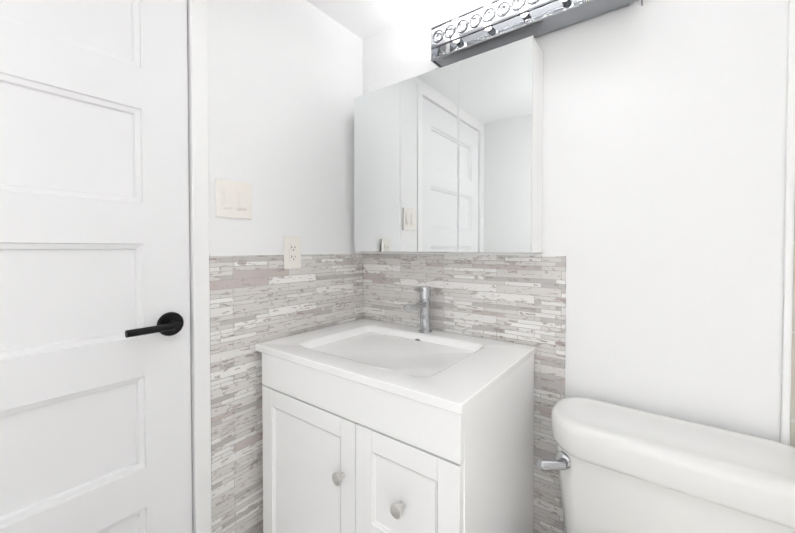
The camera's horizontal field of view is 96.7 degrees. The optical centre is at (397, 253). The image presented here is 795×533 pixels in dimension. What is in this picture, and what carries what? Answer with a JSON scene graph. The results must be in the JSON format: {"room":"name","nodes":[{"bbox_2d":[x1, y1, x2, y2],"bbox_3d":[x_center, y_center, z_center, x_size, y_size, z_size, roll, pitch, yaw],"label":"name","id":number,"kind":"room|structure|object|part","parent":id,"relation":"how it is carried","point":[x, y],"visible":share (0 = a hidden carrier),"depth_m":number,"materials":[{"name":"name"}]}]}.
{"room":"bathroom","nodes":[
{"label":"bathroom","id":0,"kind":"room"},
{"bbox_2d":[207,0,362,253],"bbox_3d":[-0.677,0.113,0.993,0.120,2.110,1.820,1,1,37],"label":"wall","id":1,"kind":"structure","parent":0,"point":[285,83],"depth_m":1.25,"materials":[{"name":"white paint"}]},
{"bbox_2d":[0,0,191,532],"bbox_3d":[-0.821,0.153,0.703,0.088,2.021,0.774,1,1,37],"label":"door","id":2,"kind":"structure","parent":1,"relation":"in","point":[95,397],"depth_m":0.85,"materials":[{"name":"white paint"}]},
{"bbox_3d":[-0.637,0.194,0.946,0.083,0.065,0.166,1,1,37],"label":"handle","id":3,"kind":"part","parent":2,"relation":"part of","materials":[{"name":"black metal"}]},
{"bbox_2d":[187,0,211,532],"bbox_3d":[-0.866,0.133,0.736,0.126,2.080,0.870,1,1,37],"label":"door frame","id":4,"kind":"structure","parent":1,"relation":"attached to","point":[197,59],"depth_m":1.02,"materials":[{"name":"white paint"}]},
{"bbox_2d":[215,178,251,218],"bbox_3d":[-0.507,-0.169,1.103,0.013,0.116,0.116,1,1,37],"label":"switch plate","id":5,"kind":"object","parent":1,"relation":"attached to","point":[233,199],"visible":1,"depth_m":1.10,"materials":[{"name":"white plastic"}]},
{"bbox_2d":[209,253,362,532],"bbox_3d":[-0.354,0.582,1.325,0.008,1.160,0.675,1,1,37],"label":"wall tile","id":6,"kind":"structure","parent":1,"relation":"attached to","point":[255,299],"depth_m":1.15,"materials":[{"name":"tile"}]},
{"bbox_2d":[284,236,300,268],"bbox_3d":[-0.376,-0.005,1.269,0.009,0.118,0.072,1,1,37],"label":"electrical outlet plate","id":7,"kind":"object","parent":6,"relation":"attached to","point":[292,252],"visible":1,"depth_m":1.26,"materials":[{"name":"white plastic"}]},
{"bbox_2d":[306,0,444,38],"bbox_3d":[0.291,-0.959,0.248,2.540,0.060,1.820,1,1,37],"label":"ceiling","id":8,"kind":"structure","parent":0,"point":[362,19],"depth_m":1.38,"materials":[{"name":"white paint"}]},
{"bbox_2d":[363,0,788,532],"bbox_3d":[0.849,0.115,0.911,2.420,2.110,0.120,1,1,37],"label":"wall","id":9,"kind":"structure","parent":0,"point":[664,166],"depth_m":0.93,"materials":[{"name":"white paint"}]},
{"bbox_2d":[209,252,565,255],"bbox_3d":[-0.021,0.004,1.065,0.840,0.006,0.675,1,1,37],"label":"trim","id":10,"kind":"structure","parent":9,"relation":"attached to","point":[393,253],"depth_m":1.23,"materials":[{"name":"white paint"}]},
{"bbox_2d":[354,35,543,252],"bbox_3d":[0.141,-0.321,1.285,0.712,0.630,0.118,1,1,37],"label":"upper cabinet","id":11,"kind":"object","parent":9,"relation":"attached to","point":[448,158],"visible":1,"depth_m":1.17,"materials":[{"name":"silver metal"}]},
{"bbox_3d":[-0.083,-0.323,1.383,0.236,0.630,0.007,1,1,37],"label":"door","id":12,"kind":"part","parent":11,"relation":"part of","materials":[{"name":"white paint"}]},
{"bbox_3d":[0.108,-0.320,1.240,0.236,0.630,0.007,1,1,37],"label":"door","id":13,"kind":"part","parent":11,"relation":"part of","materials":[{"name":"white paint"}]},
{"bbox_3d":[0.298,-0.318,1.097,0.236,0.630,0.007,1,1,37],"label":"door","id":14,"kind":"part","parent":11,"relation":"part of","materials":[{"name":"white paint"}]},
{"bbox_2d":[363,253,565,532],"bbox_3d":[0.182,0.582,1.340,0.832,1.160,0.008,1,1,37],"label":"wall tiles","id":15,"kind":"structure","parent":9,"relation":"attached to","point":[519,299],"depth_m":1.19,"materials":[{"name":"tile"}]},
{"bbox_2d":[431,0,642,67],"bbox_3d":[0.390,-0.733,1.097,0.610,0.115,0.108,1,1,37],"label":"sconce","id":16,"kind":"object","parent":9,"relation":"attached to","point":[535,19],"visible":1,"depth_m":1.11,"materials":[{"name":"silver metal"}]},
{"bbox_2d":[781,0,794,444],"bbox_3d":[0.886,0.116,0.802,0.014,2.110,0.011,1,1,37],"label":"trim","id":17,"kind":"structure","parent":9,"relation":"attached to","point":[788,288],"depth_m":0.80,"materials":[{"name":"white paint"}]},
{"bbox_2d":[790,210,794,446],"bbox_3d":[1.288,0.122,0.502,0.988,2.110,0.008,1,1,37],"label":"wall tile","id":18,"kind":"structure","parent":9,"relation":"attached to","point":[792,429],"depth_m":0.80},
{"bbox_3d":[0.291,1.210,0.286,2.540,0.060,1.820,1,1,37],"label":"floor","id":19,"kind":"structure","parent":0,"visible":0},
{"bbox_2d":[255,286,535,532],"bbox_3d":[-0.020,0.645,1.139,0.744,1.041,0.550,1,1,37],"label":"bathroom vanity","id":20,"kind":"object","parent":19,"relation":"on","point":[372,426],"visible":1,"depth_m":0.94,"materials":[{"name":"white paint"}]},
{"bbox_3d":[-0.277,0.746,1.021,0.412,0.633,0.050,1,1,37],"label":"door","id":21,"kind":"part","parent":20,"relation":"part of","materials":[{"name":"white paint"}]},
{"bbox_2d":[255,319,535,414],"bbox_3d":[-0.012,0.326,1.143,0.744,0.060,0.525,1,1,37],"label":"sink","id":22,"kind":"object","parent":20,"relation":"in","point":[391,368],"depth_m":1.00,"materials":[{"name":"white ceramic"}]},
{"bbox_3d":[0.007,0.575,0.805,0.290,0.283,0.050,1,1,37],"label":"drawer","id":23,"kind":"part","parent":20,"relation":"part of","materials":[{"name":"white paint"}]},
{"bbox_2d":[404,286,431,332],"bbox_3d":[0.075,0.207,1.286,0.054,0.171,0.149,1,1,37],"label":"faucet","id":24,"kind":"object","parent":20,"relation":"on","point":[425,291],"depth_m":1.31,"materials":[{"name":"silver metal"}]},
{"bbox_2d":[537,397,794,532],"bbox_3d":[0.512,0.798,0.670,0.530,0.752,0.650,1,1,37],"label":"toilet","id":25,"kind":"object","parent":19,"relation":"on","point":[621,469],"visible":0.98,"depth_m":0.79,"materials":[{"name":"white ceramic"}]}
]}

